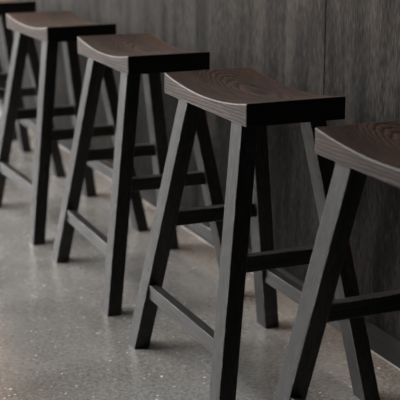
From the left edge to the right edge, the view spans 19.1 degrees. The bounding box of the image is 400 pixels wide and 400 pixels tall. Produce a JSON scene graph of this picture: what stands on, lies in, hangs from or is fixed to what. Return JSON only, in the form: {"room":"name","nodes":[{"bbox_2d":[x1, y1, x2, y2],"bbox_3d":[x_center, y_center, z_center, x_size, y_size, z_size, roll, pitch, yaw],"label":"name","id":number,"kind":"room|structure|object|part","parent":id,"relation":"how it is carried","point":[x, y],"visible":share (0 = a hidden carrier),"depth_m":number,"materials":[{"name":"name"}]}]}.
{"room":"bar seating area","nodes":[
{"label":"bar seating area","id":0,"kind":"room"},
{"bbox_2d":[0,107,399,399],"bbox_3d":[-3.957,-0.878,8.205,4.367,0.100,23.400,-6,16,-23],"label":"floor","id":1,"kind":"structure","parent":0,"point":[57,341],"depth_m":3.32,"materials":[{"name":"concrete"}]},
{"bbox_2d":[0,60,17,140],"bbox_3d":[-1.198,-0.698,5.886,0.434,0.742,0.599,-6,16,-23],"label":"stool","id":2,"kind":"object","parent":1,"relation":"on","point":[2,84],"visible":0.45,"depth_m":5.75,"materials":[{"name":"black wood"}]},
{"bbox_2d":[0,0,65,177],"bbox_3d":[-0.888,-0.505,5.158,0.434,0.742,0.599,-6,16,-23],"label":"stool","id":3,"kind":"object","parent":1,"relation":"on","point":[6,6],"visible":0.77,"depth_m":5.05,"materials":[{"name":"black wood"}]},
{"bbox_3d":[-0.845,-0.544,5.409,0.043,0.722,0.056,-15,28,-19],"label":"leg","id":4,"kind":"part","parent":3,"relation":"part of","materials":[{"name":"black wood"}]},
{"bbox_3d":[-0.887,-0.838,5.068,0.250,0.053,0.491,-6,16,-23],"label":"seat","id":5,"kind":"part","parent":3,"relation":"part of","materials":[{"name":"brown wood"}]},
{"bbox_3d":[-0.673,-0.443,5.029,0.043,0.722,0.056,-16,10,-21],"label":"leg","id":6,"kind":"part","parent":3,"relation":"part of","materials":[{"name":"black wood"}]},
{"bbox_2d":[0,11,148,245],"bbox_3d":[-0.506,-0.294,4.362,0.434,0.742,0.599,-7,16,-24],"label":"stool","id":7,"kind":"object","parent":1,"relation":"on","point":[51,27],"visible":0.92,"depth_m":4.25,"materials":[{"name":"black wood"}]},
{"bbox_3d":[-0.725,-0.303,4.499,0.043,0.722,0.056,2,22,-28],"label":"leg","id":8,"kind":"part","parent":7,"relation":"part of","materials":[{"name":"black wood"}]},
{"bbox_3d":[-0.543,-0.203,4.124,0.043,0.722,0.056,3,3,-25],"label":"leg","id":9,"kind":"part","parent":7,"relation":"part of","materials":[{"name":"black wood"}]},
{"bbox_3d":[-0.506,-0.626,4.273,0.250,0.053,0.491,-7,16,-24],"label":"seat","id":10,"kind":"part","parent":7,"relation":"part of","materials":[{"name":"brown wood"}]},
{"bbox_3d":[-0.470,-0.334,4.615,0.043,0.722,0.056,-15,29,-20],"label":"leg","id":11,"kind":"part","parent":7,"relation":"part of","materials":[{"name":"black wood"}]},
{"bbox_3d":[-0.288,-0.234,4.239,0.043,0.722,0.056,-17,11,-23],"label":"leg","id":12,"kind":"part","parent":7,"relation":"part of","materials":[{"name":"black wood"}]},
{"bbox_2d":[52,33,224,316],"bbox_3d":[-0.180,-0.114,3.683,0.434,0.742,0.599,-6,16,-22],"label":"stool","id":13,"kind":"object","parent":1,"relation":"on","point":[133,55],"visible":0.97,"depth_m":3.54,"materials":[{"name":"black wood"}]},
{"bbox_3d":[-0.392,-0.125,3.829,0.043,0.722,0.056,3,22,-25],"label":"leg","id":14,"kind":"part","parent":13,"relation":"part of","materials":[{"name":"black wood"}]},
{"bbox_3d":[-0.229,-0.023,3.446,0.043,0.722,0.056,4,3,-22],"label":"leg","id":15,"kind":"part","parent":13,"relation":"part of","materials":[{"name":"black wood"}]},
{"bbox_3d":[-0.180,-0.446,3.593,0.250,0.053,0.491,-6,16,-22],"label":"seat","id":16,"kind":"part","parent":13,"relation":"part of","materials":[{"name":"brown wood"}]},
{"bbox_3d":[-0.132,-0.153,3.933,0.043,0.722,0.056,-15,28,-18],"label":"leg","id":17,"kind":"part","parent":13,"relation":"part of","materials":[{"name":"black wood"}]},
{"bbox_3d":[0.032,-0.051,3.550,0.043,0.722,0.056,-16,10,-20],"label":"leg","id":18,"kind":"part","parent":13,"relation":"part of","materials":[{"name":"black wood"}]},
{"bbox_2d":[128,67,379,399],"bbox_3d":[0.119,0.078,2.962,0.434,0.742,0.599,-6,16,-22],"label":"stool","id":19,"kind":"object","parent":1,"relation":"on","point":[251,100],"visible":0.99,"depth_m":2.84,"materials":[{"name":"brown wood"}]},
{"bbox_3d":[-0.095,0.067,3.106,0.043,0.722,0.056,3,22,-26],"label":"leg","id":20,"kind":"part","parent":19,"relation":"part of","materials":[{"name":"black wood"}]},
{"bbox_3d":[0.075,0.168,2.724,0.043,0.722,0.056,3,3,-23],"label":"leg","id":21,"kind":"part","parent":19,"relation":"part of","materials":[{"name":"black wood"}]},
{"bbox_3d":[0.120,-0.255,2.872,0.250,0.053,0.491,-6,16,-22],"label":"seat","id":22,"kind":"part","parent":19,"relation":"part of","materials":[{"name":"brown wood"}]},
{"bbox_3d":[0.164,0.039,3.213,0.043,0.722,0.056,-15,28,-18],"label":"leg","id":23,"kind":"part","parent":19,"relation":"part of","materials":[{"name":"black wood"}]},
{"bbox_3d":[0.333,0.140,2.832,0.043,0.722,0.056,-16,10,-21],"label":"leg","id":24,"kind":"part","parent":19,"relation":"part of","materials":[{"name":"black wood"}]},
{"bbox_2d":[274,120,399,399],"bbox_3d":[0.440,0.259,2.279,0.434,0.742,0.599,-6,16,-23],"label":"stool","id":25,"kind":"object","parent":1,"relation":"on","point":[358,151],"visible":1,"depth_m":2.35,"materials":[{"name":"black wood"}]},
{"bbox_3d":[0.225,0.249,2.420,0.043,0.722,0.056,3,22,-27],"label":"leg","id":26,"kind":"part","parent":25,"relation":"part of","materials":[{"name":"black wood"}]},
{"bbox_3d":[0.441,-0.073,2.189,0.250,0.053,0.491,-6,16,-23],"label":"seat","id":27,"kind":"part","parent":25,"relation":"part of","materials":[{"name":"brown wood"}]},
{"bbox_2d":[0,0,399,339],"bbox_3d":[-2.070,-3.651,8.319,0.150,5.200,23.000,-6,16,-23],"label":"wall","id":28,"kind":"structure","parent":0,"point":[350,49],"depth_m":3.48,"materials":[{"name":"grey wood"}]},
{"bbox_2d":[33,118,399,369],"bbox_3d":[-2.142,-1.167,8.946,0.007,0.070,23.000,-6,16,-23],"label":"baseboard","id":29,"kind":"structure","parent":28,"relation":"attached to","point":[382,343],"depth_m":3.16,"materials":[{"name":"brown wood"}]}
]}

